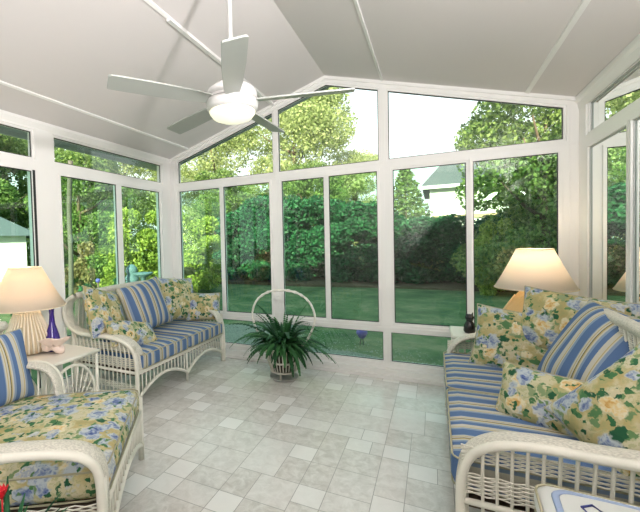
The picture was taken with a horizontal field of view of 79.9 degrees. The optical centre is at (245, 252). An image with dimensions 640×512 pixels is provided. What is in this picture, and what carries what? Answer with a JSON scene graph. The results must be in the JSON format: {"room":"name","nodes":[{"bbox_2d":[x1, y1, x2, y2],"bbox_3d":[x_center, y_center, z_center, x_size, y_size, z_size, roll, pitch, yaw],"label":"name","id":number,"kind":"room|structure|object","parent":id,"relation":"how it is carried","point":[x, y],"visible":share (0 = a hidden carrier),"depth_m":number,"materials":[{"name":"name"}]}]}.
{"room":"sunroom","nodes":[
{"label":"sunroom","id":0,"kind":"room"},
{"bbox_2d":[0,125,156,166],"bbox_3d":[-0.219,-1.539,1.814,4.865,0.858,5.540,-1,2,27],"label":"roof","id":1,"kind":"structure","parent":0,"point":[1,127],"depth_m":4.09,"materials":[{"name":"grey"}]},
{"bbox_2d":[0,118,172,394],"bbox_3d":[-2.075,0.113,2.679,0.140,2.475,5.090,-1,2,27],"label":"wall","id":2,"kind":"structure","parent":0,"point":[46,170],"depth_m":3.36,"materials":[{"name":"white paint"}]},
{"bbox_2d":[0,121,33,158],"bbox_3d":[-2.171,-0.894,2.548,0.050,0.260,1.491,-1,2,27],"label":"window","id":3,"kind":"structure","parent":2,"relation":"in","point":[29,131],"depth_m":3.15,"materials":[{"name":"white plastic"}]},
{"bbox_2d":[0,163,35,265],"bbox_3d":[-1.966,0.062,2.894,0.050,1.525,0.723,-1,2,27],"label":"window","id":4,"kind":"structure","parent":2,"relation":"in","point":[29,170],"depth_m":3.18,"materials":[{"name":"white plastic"}]},
{"bbox_2d":[32,170,38,265],"bbox_3d":[-1.791,0.038,3.203,0.020,1.480,0.022,-1,2,27],"label":"trim","id":5,"kind":"structure","parent":2,"relation":"attached to","point":[33,171],"depth_m":3.19,"materials":[{"name":"black metal"}]},
{"bbox_2d":[39,371,41,390],"bbox_3d":[-2.121,1.060,2.604,0.050,0.331,1.491,-1,2,27],"label":"window","id":6,"kind":"structure","parent":2,"relation":"in","point":[40,387],"depth_m":3.25,"materials":[{"name":"white plastic"}]},
{"bbox_2d":[62,339,94,380],"bbox_3d":[-1.367,0.998,4.099,0.050,0.331,1.517,-1,2,27],"label":"window","id":7,"kind":"structure","parent":2,"relation":"in","point":[69,376],"depth_m":3.50,"materials":[{"name":"white plastic"}]},
{"bbox_2d":[0,109,169,164],"bbox_3d":[-2.098,-1.074,2.591,0.022,0.064,5.000,-1,2,27],"label":"trim","id":8,"kind":"structure","parent":2,"relation":"attached to","point":[5,115],"depth_m":3.54,"materials":[{"name":"white plastic"}]},
{"bbox_2d":[58,173,121,337],"bbox_3d":[-1.538,0.027,3.740,0.050,1.525,0.712,-1,2,27],"label":"window","id":9,"kind":"structure","parent":2,"relation":"in","point":[115,185],"depth_m":3.92,"materials":[{"name":"white plastic"}]},
{"bbox_2d":[53,135,161,183],"bbox_3d":[-1.417,-0.956,4.042,0.050,0.260,1.517,-1,2,27],"label":"window","id":10,"kind":"structure","parent":2,"relation":"in","point":[159,166],"depth_m":3.92,"materials":[{"name":"white plastic"}]},
{"bbox_2d":[118,184,124,316],"bbox_3d":[-1.372,0.013,4.083,0.050,1.517,0.058,-1,2,27],"label":"trim","id":11,"kind":"structure","parent":2,"relation":"attached to","point":[119,185],"depth_m":4.07,"materials":[{"name":"white plastic"}]},
{"bbox_2d":[121,184,162,278],"bbox_3d":[-1.221,-0.001,4.415,0.050,1.525,0.679,-1,2,27],"label":"window","id":12,"kind":"structure","parent":2,"relation":"in","point":[158,193],"depth_m":4.69,"materials":[{"name":"white plastic"}]},
{"bbox_2d":[83,353,488,511],"bbox_3d":[-0.220,1.431,1.748,4.285,0.200,5.200,-1,2,27],"label":"floor","id":13,"kind":"structure","parent":0,"point":[230,437],"depth_m":2.53,"materials":[{"name":"grey tile"}]},
{"bbox_2d":[0,476,67,511],"bbox_3d":[-0.799,1.067,1.284,0.338,0.583,0.367,-1,2,27],"label":"potted plant","id":14,"kind":"object","parent":13,"relation":"on","point":[4,491],"visible":1,"depth_m":1.29,"materials":[{"name":"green plant"}]},
{"bbox_2d":[27,344,99,394],"bbox_3d":[-1.458,1.033,2.743,0.611,0.601,0.476,-1,2,27],"label":"end table","id":15,"kind":"object","parent":13,"relation":"on","point":[72,352],"visible":0.21,"depth_m":2.67,"materials":[{"name":"beige wicker"}]},
{"bbox_2d":[0,266,65,355],"bbox_3d":[-1.619,0.422,2.765,0.532,0.629,0.532,-1,2,27],"label":"table lamp","id":16,"kind":"object","parent":15,"relation":"on","point":[27,291],"visible":0.78,"depth_m":2.65,"materials":[{"name":"beige fabric"}]},
{"bbox_2d":[46,309,59,351],"bbox_3d":[-1.443,0.577,2.789,0.116,0.310,0.116,-1,2,27],"label":"glass bottle","id":17,"kind":"object","parent":15,"relation":"on","point":[52,331],"visible":0.56,"depth_m":2.77,"materials":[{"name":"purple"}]},
{"bbox_2d":[37,336,69,353],"bbox_3d":[-1.368,0.662,2.653,0.199,0.152,0.190,0,2,41],"label":"conch shell","id":18,"kind":"object","parent":15,"relation":"on","point":[48,344],"visible":1,"depth_m":2.65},
{"bbox_2d":[0,319,144,511],"bbox_3d":[-1.046,0.876,1.875,0.886,0.944,1.026,-2,2,-7],"label":"wicker armchair","id":19,"kind":"object","parent":13,"relation":"on","point":[82,446],"visible":0.92,"depth_m":1.72,"materials":[{"name":"white wicker"}]},
{"bbox_2d":[0,327,36,406],"bbox_3d":[-1.431,0.681,2.128,0.190,0.418,0.435,-1,2,23],"label":"throw pillow","id":20,"kind":"object","parent":19,"relation":"on","point":[16,383],"visible":0.99,"depth_m":2.17,"materials":[{"name":"fabric"}]},
{"bbox_2d":[0,390,138,506],"bbox_3d":[-1.012,0.939,1.901,0.800,0.178,0.870,-2,2,-7],"label":"seat cushion","id":21,"kind":"object","parent":19,"relation":"on","point":[107,419],"depth_m":1.78,"materials":[{"name":"fabric"}]},
{"bbox_2d":[62,277,225,396],"bbox_3d":[-0.940,0.803,3.890,0.865,0.969,1.526,-1,2,27],"label":"wicker loveseat","id":22,"kind":"object","parent":13,"relation":"on","point":[176,338],"visible":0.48,"depth_m":3.39,"materials":[{"name":"white wicker"}]},
{"bbox_2d":[82,285,124,339],"bbox_3d":[-1.304,0.569,3.469,0.254,0.584,0.646,-1,2,12],"label":"throw pillow","id":23,"kind":"object","parent":22,"relation":"on","point":[99,305],"visible":0.73,"depth_m":3.28,"materials":[{"name":"fabric"}]},
{"bbox_2d":[103,320,157,346],"bbox_3d":[-1.030,0.744,3.406,0.222,0.325,0.581,0,2,34],"label":"throw pillow","id":24,"kind":"object","parent":22,"relation":"on","point":[141,332],"visible":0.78,"depth_m":3.33,"materials":[{"name":"fabric"}]},
{"bbox_2d":[83,333,187,367],"bbox_3d":[-1.038,0.902,3.563,0.748,0.152,0.671,-1,2,27],"label":"seat cushion","id":25,"kind":"object","parent":22,"relation":"on","point":[168,346],"depth_m":3.35,"materials":[{"name":"fabric"}]},
{"bbox_2d":[116,276,172,327],"bbox_3d":[-1.034,0.555,3.882,0.265,0.570,0.638,0,2,35],"label":"throw pillow","id":26,"kind":"object","parent":22,"relation":"on","point":[144,301],"visible":0.8,"depth_m":3.79,"materials":[{"name":"fabric"}]},
{"bbox_2d":[157,277,192,319],"bbox_3d":[-0.808,0.536,4.339,0.251,0.543,0.620,0,2,40],"label":"throw pillow","id":27,"kind":"object","parent":22,"relation":"on","point":[176,292],"visible":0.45,"depth_m":4.25,"materials":[{"name":"fabric"}]},
{"bbox_2d":[153,319,222,346],"bbox_3d":[-0.734,0.876,4.165,0.748,0.152,0.671,-1,2,27],"label":"seat cushion","id":28,"kind":"object","parent":22,"relation":"on","point":[198,333],"depth_m":4.01,"materials":[{"name":"fabric"}]},
{"bbox_2d":[186,292,219,320],"bbox_3d":[-0.495,0.640,4.422,0.429,0.346,0.182,-2,2,-15],"label":"throw pillow","id":29,"kind":"object","parent":22,"relation":"on","point":[200,303],"visible":0.73,"depth_m":4.36,"materials":[{"name":"fabric"}]},
{"bbox_2d":[251,289,315,382],"bbox_3d":[0.374,0.808,3.720,0.381,0.894,0.564,-3,2,-37],"label":"basket","id":30,"kind":"object","parent":13,"relation":"on","point":[279,373],"visible":0.66,"depth_m":3.64,"materials":[{"name":"white wicker"}]},
{"bbox_2d":[229,299,338,377],"bbox_3d":[0.402,0.811,3.656,0.855,0.663,1.023,-3,2,-44],"label":"fern","id":31,"kind":"object","parent":30,"relation":"in","point":[280,338],"visible":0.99,"depth_m":3.57,"materials":[{"name":"green plant"}]},
{"bbox_2d":[449,326,475,352],"bbox_3d":[2.106,0.952,3.085,0.726,0.561,0.411,-1,2,27],"label":"end table","id":32,"kind":"object","parent":13,"relation":"on","point":[455,331],"visible":0.18,"depth_m":3.17,"materials":[{"name":"beige wicker"}]},
{"bbox_2d":[463,312,475,333],"bbox_3d":[1.883,0.589,3.140,0.090,0.175,0.090,-1,2,27],"label":"cat figurine","id":33,"kind":"object","parent":32,"relation":"on","point":[469,326],"visible":0.99,"depth_m":3.11,"materials":[{"name":"black ceramic"}]},
{"bbox_2d":[494,248,579,311],"bbox_3d":[2.251,0.322,2.909,0.532,0.704,0.532,-1,2,27],"label":"table lamp","id":34,"kind":"object","parent":32,"relation":"on","point":[541,268],"visible":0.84,"depth_m":2.78,"materials":[{"name":"white fabric"}]},
{"bbox_2d":[443,301,639,511],"bbox_3d":[1.610,0.790,2.087,0.865,0.969,1.806,-1,2,27],"label":"wicker loveseat","id":35,"kind":"object","parent":13,"relation":"on","point":[498,459],"visible":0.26,"depth_m":1.48,"materials":[{"name":"white wicker"}]},
{"bbox_2d":[443,353,502,393],"bbox_3d":[1.745,0.862,2.481,0.748,0.152,0.811,-1,2,27],"label":"seat cushion","id":36,"kind":"object","parent":35,"relation":"on","point":[459,374],"depth_m":2.43,"materials":[{"name":"fabric"}]},
{"bbox_2d":[468,303,546,369],"bbox_3d":[1.891,0.619,2.534,0.653,0.486,0.248,0,2,36],"label":"throw pillow","id":37,"kind":"object","parent":35,"relation":"on","point":[499,336],"visible":0.44,"depth_m":2.55,"materials":[{"name":"fabric"}]},
{"bbox_2d":[495,360,586,436],"bbox_3d":[1.462,0.726,1.813,0.209,0.283,0.435,-3,2,-34],"label":"throw pillow","id":38,"kind":"object","parent":35,"relation":"on","point":[524,392],"visible":0.57,"depth_m":1.80,"materials":[{"name":"fabric"}]},
{"bbox_2d":[446,390,639,505],"bbox_3d":[1.378,0.892,1.754,0.748,0.152,0.811,-1,2,27],"label":"seat cushion","id":39,"kind":"object","parent":35,"relation":"on","point":[471,414],"depth_m":1.69,"materials":[{"name":"fabric"}]},
{"bbox_2d":[522,285,639,349],"bbox_3d":[2.044,0.457,2.305,0.220,0.449,0.661,-3,2,-33],"label":"throw pillow","id":40,"kind":"object","parent":35,"relation":"on","point":[545,313],"visible":0.53,"depth_m":2.36,"materials":[{"name":"fabric"}]},
{"bbox_2d":[537,299,639,380],"bbox_3d":[1.821,0.553,1.914,0.369,0.546,0.603,-1,2,12],"label":"throw pillow","id":41,"kind":"object","parent":35,"relation":"on","point":[590,342],"visible":0.48,"depth_m":1.92,"materials":[{"name":"fabric"}]},
{"bbox_2d":[543,343,639,480],"bbox_3d":[1.581,0.654,1.434,0.350,0.660,0.672,-2,2,-8],"label":"throw pillow","id":42,"kind":"object","parent":35,"relation":"on","point":[605,409],"visible":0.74,"depth_m":1.50,"materials":[{"name":"fabric"}]},
{"bbox_2d":[534,483,639,511],"bbox_3d":[1.150,1.058,1.069,0.480,0.516,0.380,-1,2,30],"label":"footstool","id":43,"kind":"object","parent":13,"relation":"on","point":[547,498],"visible":1,"depth_m":1.21,"materials":[{"name":"white fabric"}]},
{"bbox_2d":[0,0,639,158],"bbox_3d":[-0.294,-1.477,1.664,4.085,0.710,5.000,-1,2,27],"label":"ceiling","id":44,"kind":"structure","parent":0,"point":[64,51],"depth_m":2.72,"materials":[{"name":"white paint"}]},
{"bbox_2d":[166,18,273,105],"bbox_3d":[-0.109,-1.602,3.325,0.032,0.016,1.820,-1,2,27],"label":"cable raceway","id":45,"kind":"object","parent":44,"relation":"attached to","point":[170,21],"visible":0.71,"depth_m":2.82,"materials":[{"name":"white plastic"}]},
{"bbox_2d":[107,0,354,133],"bbox_3d":[-0.061,-1.244,2.098,1.270,1.032,1.254,-1,2,27],"label":"ceiling fan","id":46,"kind":"object","parent":44,"relation":"hanging from","point":[231,100],"visible":1,"depth_m":1.96,"materials":[{"name":"white painted metal"},{"name":"white frosted glass"}]},
{"bbox_2d":[170,79,578,386],"bbox_3d":[0.867,-0.299,3.938,4.085,3.075,0.165,-1,2,27],"label":"wall","id":47,"kind":"structure","parent":0,"point":[570,147],"depth_m":3.67,"materials":[{"name":"white plastic"}]},
{"bbox_2d":[0,80,188,149],"bbox_3d":[-1.834,-1.197,2.442,0.028,0.020,4.980,-1,2,27],"label":"trim","id":48,"kind":"structure","parent":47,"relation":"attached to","point":[1,82],"depth_m":3.25,"materials":[{"name":"white paint"}]},
{"bbox_2d":[0,86,329,170],"bbox_3d":[-0.190,-1.531,1.872,4.925,0.918,5.470,-1,2,27],"label":"trim","id":49,"kind":"structure","parent":47,"relation":"attached to","point":[2,131],"depth_m":4.46,"materials":[{"name":"grey"}]},
{"bbox_2d":[178,186,222,311],"bbox_3d":[-0.554,-0.034,4.699,0.639,1.540,0.050,-1,2,27],"label":"window","id":50,"kind":"structure","parent":47,"relation":"in","point":[215,187],"depth_m":4.81,"materials":[{"name":"white plastic"}]},
{"bbox_2d":[144,0,272,102],"bbox_3d":[-0.821,-1.556,1.915,0.028,0.020,4.980,-1,2,27],"label":"trim","id":51,"kind":"structure","parent":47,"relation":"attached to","point":[152,4],"depth_m":2.47,"materials":[{"name":"white paint"}]},
{"bbox_2d":[220,186,224,312],"bbox_3d":[-0.263,-0.036,4.539,0.035,1.532,0.050,-1,2,27],"label":"trim","id":52,"kind":"structure","parent":47,"relation":"attached to","point":[220,186],"depth_m":4.52,"materials":[{"name":"white plastic"}]},
{"bbox_2d":[177,111,273,184],"bbox_3d":[-0.272,-1.228,4.507,1.351,0.709,0.050,-1,2,27],"label":"window","id":53,"kind":"structure","parent":47,"relation":"in","point":[271,112],"depth_m":4.49,"materials":[{"name":"white plastic"}]},
{"bbox_2d":[216,318,269,346],"bbox_3d":[-0.205,0.955,4.565,1.328,0.331,0.050,-1,2,27],"label":"window","id":54,"kind":"structure","parent":47,"relation":"in","point":[226,342],"depth_m":4.47,"materials":[{"name":"white plastic"}]},
{"bbox_2d":[170,76,323,161],"bbox_3d":[-0.083,-1.501,4.348,2.042,0.653,0.018,-1,2,27],"label":"trim","id":55,"kind":"structure","parent":47,"relation":"attached to","point":[322,77],"depth_m":4.36,"materials":[{"name":"white paint"}]},
{"bbox_2d":[221,180,274,316],"bbox_3d":[0.027,-0.039,4.374,0.644,1.546,0.050,-1,2,27],"label":"window","id":56,"kind":"structure","parent":47,"relation":"in","point":[264,181],"depth_m":4.42,"materials":[{"name":"white plastic"}]},
{"bbox_2d":[280,175,326,319],"bbox_3d":[0.641,-0.047,4.095,0.516,1.540,0.050,-1,2,27],"label":"window","id":57,"kind":"structure","parent":47,"relation":"in","point":[321,176],"depth_m":4.16,"materials":[{"name":"white plastic"}]},
{"bbox_2d":[325,175,328,319],"bbox_3d":[0.875,-0.049,3.964,0.027,1.532,0.050,-1,2,27],"label":"trim","id":58,"kind":"structure","parent":47,"relation":"attached to","point":[325,175],"depth_m":3.94,"materials":[{"name":"white plastic"}]},
{"bbox_2d":[276,83,380,172],"bbox_3d":[0.845,-1.329,3.939,1.098,0.888,0.050,-1,2,27],"label":"window","id":59,"kind":"structure","parent":47,"relation":"in","point":[320,87],"depth_m":3.90,"materials":[{"name":"white plastic"}]},
{"bbox_2d":[282,322,383,361],"bbox_3d":[0.911,0.942,4.001,1.116,0.331,0.050,-1,2,27],"label":"window","id":60,"kind":"structure","parent":47,"relation":"in","point":[308,352],"depth_m":3.90,"materials":[{"name":"white plastic"}]},
{"bbox_2d":[326,168,381,324],"bbox_3d":[1.108,-0.051,3.828,0.527,1.546,0.050,-1,2,27],"label":"window","id":61,"kind":"structure","parent":47,"relation":"in","point":[377,171],"depth_m":3.79,"materials":[{"name":"white plastic"}]},
{"bbox_2d":[353,0,382,80],"bbox_3d":[0.201,-1.573,1.399,0.028,0.020,4.980,-1,2,27],"label":"trim","id":62,"kind":"structure","parent":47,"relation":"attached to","point":[355,1],"depth_m":2.81,"materials":[{"name":"white"}]},
{"bbox_2d":[389,331,450,368],"bbox_3d":[2.054,0.930,3.423,1.377,0.331,0.050,-1,2,27],"label":"window","id":63,"kind":"structure","parent":47,"relation":"in","point":[390,332],"depth_m":3.63,"materials":[{"name":"white plastic"}]},
{"bbox_2d":[391,160,468,328],"bbox_3d":[1.738,-0.059,3.542,0.657,1.540,0.050,-1,2,27],"label":"window","id":64,"kind":"structure","parent":47,"relation":"in","point":[465,162],"depth_m":3.53,"materials":[{"name":"white plastic"}]},
{"bbox_2d":[324,75,574,100],"bbox_3d":[1.740,-1.521,3.427,2.042,0.653,0.018,-1,2,27],"label":"trim","id":65,"kind":"structure","parent":47,"relation":"attached to","point":[489,91],"depth_m":3.34,"materials":[{"name":"white plastic"}]},
{"bbox_2d":[468,160,470,313],"bbox_3d":[2.030,-0.062,3.380,0.018,1.532,0.050,-1,2,27],"label":"trim","id":66,"kind":"structure","parent":47,"relation":"attached to","point":[468,160],"depth_m":3.36,"materials":[{"name":"white plastic"}]},
{"bbox_2d":[386,89,565,160],"bbox_3d":[1.998,-1.253,3.360,1.378,0.709,0.050,-1,2,27],"label":"window","id":67,"kind":"structure","parent":47,"relation":"in","point":[554,106],"depth_m":3.32,"materials":[{"name":"white plastic"}]},
{"bbox_2d":[470,149,561,323],"bbox_3d":[2.312,-0.064,3.220,0.644,1.546,0.050,-1,2,27],"label":"window","id":68,"kind":"structure","parent":47,"relation":"in","point":[558,152],"depth_m":3.21,"materials":[{"name":"white plastic"}]},
{"bbox_2d":[525,0,590,93],"bbox_3d":[1.227,-1.238,0.895,0.034,0.022,4.980,-1,2,27],"label":"trim","id":69,"kind":"structure","parent":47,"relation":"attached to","point":[584,3],"depth_m":2.28,"materials":[{"name":"white paint"}]},
{"bbox_2d":[579,99,639,296],"bbox_3d":[1.607,0.073,0.820,0.140,2.475,5.090,-1,2,27],"label":"wall","id":70,"kind":"structure","parent":0,"point":[585,138],"depth_m":2.90,"materials":[{"name":"white plastic"}]},
{"bbox_2d":[574,34,639,109],"bbox_3d":[1.526,-1.094,0.761,0.028,0.104,5.000,-1,2,27],"label":"trim","id":71,"kind":"structure","parent":70,"relation":"attached to","point":[629,54],"depth_m":2.41,"materials":[{"name":"white paint"}]},
{"bbox_2d":[586,120,628,301],"bbox_3d":[2.479,-0.042,2.545,0.050,1.525,0.679,-1,2,27],"label":"window","id":72,"kind":"structure","parent":70,"relation":"in","point":[607,156],"depth_m":2.55,"materials":[{"name":"white plastic"}]},
{"bbox_2d":[588,58,639,132],"bbox_3d":[2.295,-0.997,2.167,0.050,0.260,1.517,-1,2,27],"label":"window","id":73,"kind":"structure","parent":70,"relation":"in","point":[623,91],"depth_m":2.45,"materials":[{"name":"white plastic"}]},
{"bbox_2d":[628,173,628,236],"bbox_3d":[2.318,-0.028,2.218,0.050,1.517,0.058,-1,2,27],"label":"trim","id":74,"kind":"structure","parent":70,"relation":"attached to","point":[628,173],"depth_m":2.24,"materials":[{"name":"white plastic"}]},
{"bbox_2d":[628,112,639,303],"bbox_3d":[2.132,-0.014,1.886,0.050,1.525,0.712,-1,2,27],"label":"window","id":75,"kind":"structure","parent":70,"relation":"in","point":[634,121],"depth_m":2.18,"materials":[{"name":"white plastic"}]},
{"label":"outside","id":76,"kind":"structure","parent":0,"visible":0},
{"bbox_2d":[0,247,517,384],"bbox_3d":[6.960,0.585,20.508,80.000,0.636,75.000,-1,2,27],"label":"lawn","id":77,"kind":"structure","parent":76,"point":[436,307],"depth_m":8.40,"materials":[{"name":"green plant"}]},
{"bbox_2d":[0,217,29,281],"bbox_3d":[-9.243,-0.059,11.957,4.400,3.150,3.800,-3,2,-35],"label":"garden shed","id":78,"kind":"object","parent":77,"relation":"on","point":[13,251],"visible":0.43,"depth_m":11.40,"materials":[{"name":"white"}]},
{"bbox_2d":[0,134,30,265],"bbox_3d":[-10.699,-1.944,15.367,4.641,7.317,4.305,-1,2,11],"label":"bushy tree","id":79,"kind":"object","parent":77,"relation":"on","point":[6,141],"visible":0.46,"depth_m":15.19,"materials":[{"name":"green plant"}]},
{"bbox_2d":[0,139,71,262],"bbox_3d":[-10.827,-2.320,17.910,5.315,7.978,5.080,0,2,35],"label":"bushy tree","id":80,"kind":"object","parent":77,"relation":"on","point":[20,217],"visible":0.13,"depth_m":16.60,"materials":[{"name":"green plant"}]},
{"bbox_2d":[67,160,73,310],"bbox_3d":[-4.415,-0.390,9.413,0.188,3.816,0.379,-3,2,-41],"label":"bare trunk","id":81,"kind":"object","parent":77,"relation":"on","point":[69,180],"visible":0.81,"depth_m":9.42,"materials":[{"name":"white metal"}]},
{"bbox_2d":[23,148,124,287],"bbox_3d":[-6.372,-1.050,14.142,3.544,5.419,3.386,-2,2,-18],"label":"bushy tree","id":82,"kind":"object","parent":77,"relation":"on","point":[81,189],"visible":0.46,"depth_m":13.59,"materials":[{"name":"green plant"}]},
{"bbox_2d":[64,241,96,293],"bbox_3d":[-4.853,0.519,10.763,1.138,1.752,0.846,-2,2,-30],"label":"shrub","id":83,"kind":"object","parent":77,"relation":"on","point":[86,248],"visible":0.7,"depth_m":10.77,"materials":[{"name":"green plant"}]},
{"bbox_2d":[76,283,92,321],"bbox_3d":[-3.479,1.145,8.350,0.816,0.938,0.749,0,2,35],"label":"plant","id":84,"kind":"object","parent":77,"relation":"on","point":[80,289],"visible":0.02,"depth_m":8.33,"materials":[{"name":"green plant"}]},
{"bbox_2d":[61,154,136,272],"bbox_3d":[-7.498,-1.604,17.756,4.008,6.360,3.718,-3,2,-43],"label":"bushy tree","id":85,"kind":"object","parent":77,"relation":"on","point":[111,164],"visible":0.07,"depth_m":17.61,"materials":[{"name":"green plant"}]},
{"bbox_2d":[63,151,156,255],"bbox_3d":[-7.410,-3.491,22.183,6.410,9.881,6.638,-2,2,-22],"label":"leafy tree","id":86,"kind":"object","parent":77,"relation":"on","point":[143,206],"visible":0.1,"depth_m":20.77,"materials":[{"name":"green plant"}]},
{"bbox_2d":[93,207,157,291],"bbox_3d":[-4.189,-0.010,13.466,2.695,3.270,2.072,-1,2,1],"label":"shrub","id":87,"kind":"object","parent":77,"relation":"on","point":[142,256],"visible":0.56,"depth_m":13.12,"materials":[{"name":"green plant"}]},
{"bbox_2d":[125,264,138,282],"bbox_3d":[-3.694,0.879,12.166,0.440,1.000,0.440,-1,2,27],"label":"urn","id":88,"kind":"object","parent":77,"relation":"on","point":[131,268],"visible":0.42,"depth_m":12.01,"materials":[{"name":"stone"}]},
{"bbox_2d":[133,272,152,280],"bbox_3d":[-3.179,0.999,11.630,0.620,0.745,0.620,-1,2,27],"label":"birdbath","id":89,"kind":"object","parent":77,"relation":"on","point":[142,275],"visible":0.54,"depth_m":11.47,"materials":[{"name":"teal stone"}]},
{"bbox_2d":[136,210,192,268],"bbox_3d":[-3.280,-0.248,16.583,2.482,3.284,2.614,0,2,33],"label":"shrub","id":90,"kind":"object","parent":77,"relation":"on","point":[151,221],"visible":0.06,"depth_m":16.00,"materials":[{"name":"green plant"}]},
{"bbox_2d":[184,267,196,292],"bbox_3d":[-1.993,0.869,10.810,1.241,0.943,0.769,-1,2,27],"label":"shrub","id":91,"kind":"object","parent":77,"relation":"on","point":[187,270],"visible":0.14,"depth_m":10.64,"materials":[{"name":"green plant"}]},
{"bbox_2d":[183,216,221,292],"bbox_3d":[-1.701,0.137,12.490,2.159,2.713,2.051,-1,2,4],"label":"shrub","id":92,"kind":"object","parent":77,"relation":"on","point":[199,249],"visible":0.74,"depth_m":12.14,"materials":[{"name":"green plant"}]},
{"bbox_2d":[180,129,260,234],"bbox_3d":[-1.901,-3.551,22.536,5.917,9.615,6.098,-1,2,6],"label":"leafy tree","id":93,"kind":"object","parent":77,"relation":"on","point":[210,164],"visible":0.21,"depth_m":21.20,"materials":[{"name":"green plant"}]},
{"bbox_2d":[192,168,253,270],"bbox_3d":[-1.082,-1.340,18.645,3.131,5.404,3.375,-2,2,-7],"label":"bushy tree","id":94,"kind":"object","parent":77,"relation":"on","point":[233,197],"visible":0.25,"depth_m":17.86,"materials":[{"name":"green plant"}]},
{"bbox_2d":[239,87,368,222],"bbox_3d":[3.089,-4.436,21.201,6.909,11.060,7.472,-3,2,-33],"label":"leafy tree","id":95,"kind":"object","parent":77,"relation":"on","point":[316,116],"visible":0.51,"depth_m":19.67,"materials":[{"name":"green plant"}]},
{"bbox_2d":[283,160,349,272],"bbox_3d":[3.453,-1.529,17.712,3.471,5.547,3.632,-1,2,18],"label":"bushy tree","id":96,"kind":"object","parent":77,"relation":"on","point":[300,187],"visible":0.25,"depth_m":16.92,"materials":[{"name":"green plant"}]},
{"bbox_2d":[216,323,440,363],"bbox_3d":[1.392,1.452,5.475,6.800,0.062,2.900,-1,2,27],"label":"gravel ground","id":97,"kind":"structure","parent":77,"relation":"on","point":[235,328],"depth_m":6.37,"materials":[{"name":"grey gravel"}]},
{"bbox_2d":[356,330,367,344],"bbox_3d":[1.769,1.312,5.671,0.170,0.311,0.170,-1,2,27],"label":"garden light","id":98,"kind":"object","parent":97,"relation":"on","point":[361,334],"visible":0.75,"depth_m":5.62,"materials":[{"name":"blue ceramic"}]},
{"bbox_2d":[335,148,377,258],"bbox_3d":[6.679,-2.552,22.873,4.396,7.016,4.266,-2,2,-27],"label":"leafy tree","id":99,"kind":"object","parent":77,"relation":"on","point":[356,157],"visible":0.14,"depth_m":21.70,"materials":[{"name":"green plant"}]},
{"bbox_2d":[201,274,518,291],"bbox_3d":[5.611,1.080,13.391,16.000,0.130,3.950,-1,2,27],"label":"mulch bed","id":100,"kind":"object","parent":77,"relation":"on","point":[316,281],"visible":0.17,"depth_m":12.69,"materials":[{"name":"brown soil"}]},
{"bbox_2d":[211,207,270,280],"bbox_3d":[-0.048,-0.327,16.164,3.132,3.263,3.129,-2,2,-10],"label":"shrub","id":101,"kind":"object","parent":100,"relation":"on","point":[235,223],"visible":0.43,"depth_m":15.29,"materials":[{"name":"green plant"}]},
{"bbox_2d":[231,194,312,280],"bbox_3d":[1.056,-0.488,15.217,3.283,3.676,3.059,-2,2,-29],"label":"shrub","id":102,"kind":"object","parent":100,"relation":"on","point":[257,241],"visible":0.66,"depth_m":14.44,"materials":[{"name":"green plant"}]},
{"bbox_2d":[284,195,358,280],"bbox_3d":[2.955,-0.533,14.960,3.132,3.625,3.129,-1,2,21],"label":"shrub","id":103,"kind":"object","parent":100,"relation":"on","point":[316,232],"visible":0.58,"depth_m":14.33,"materials":[{"name":"green plant"}]},
{"bbox_2d":[319,200,397,282],"bbox_3d":[4.206,-0.306,13.843,3.039,3.161,2.832,-1,2,2],"label":"shrub","id":104,"kind":"object","parent":100,"relation":"on","point":[359,213],"visible":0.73,"depth_m":13.12,"materials":[{"name":"green plant"}]},
{"bbox_2d":[352,212,440,283],"bbox_3d":[5.345,-0.124,13.499,2.920,2.683,2.923,-3,2,-38],"label":"shrub","id":105,"kind":"object","parent":100,"relation":"on","point":[402,266],"visible":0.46,"depth_m":12.54,"materials":[{"name":"green plant"}]},
{"bbox_2d":[395,213,483,282],"bbox_3d":[6.558,-0.044,12.866,3.039,2.500,2.832,0,2,33],"label":"shrub","id":106,"kind":"object","parent":100,"relation":"on","point":[447,231],"visible":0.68,"depth_m":12.20,"materials":[{"name":"green plant"}]},
{"bbox_2d":[436,214,520,281],"bbox_3d":[8.162,-0.068,12.484,3.129,2.465,3.132,-2,2,-7],"label":"shrub","id":107,"kind":"object","parent":100,"relation":"on","point":[478,222],"visible":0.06,"depth_m":12.27,"materials":[{"name":"green plant"}]},
{"bbox_2d":[358,169,444,270],"bbox_3d":[6.624,-1.237,15.447,4.192,4.991,3.766,0,2,31],"label":"spruce tree","id":108,"kind":"object","parent":77,"relation":"on","point":[404,182],"visible":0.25,"depth_m":15.10,"materials":[{"name":"green plant"}]},
{"bbox_2d":[422,162,539,224],"bbox_3d":[19.710,-3.404,28.444,11.120,7.100,9.060,-1,2,27],"label":"house","id":109,"kind":"structure","parent":77,"relation":"on","point":[440,187],"depth_m":26.44,"materials":[{"name":"white paint"}]},
{"bbox_2d":[474,217,519,295],"bbox_3d":[6.757,0.155,10.264,1.136,2.227,1.079,-1,2,4],"label":"shrub","id":110,"kind":"object","parent":77,"relation":"on","point":[485,236],"visible":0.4,"depth_m":10.14,"materials":[{"name":"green plant"}]},
{"bbox_2d":[449,101,561,283],"bbox_3d":[8.199,-1.700,9.916,4.900,6.256,4.476,0,2,40],"label":"maple tree","id":111,"kind":"object","parent":77,"relation":"on","point":[533,180],"visible":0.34,"depth_m":9.81,"materials":[{"name":"green plant"}]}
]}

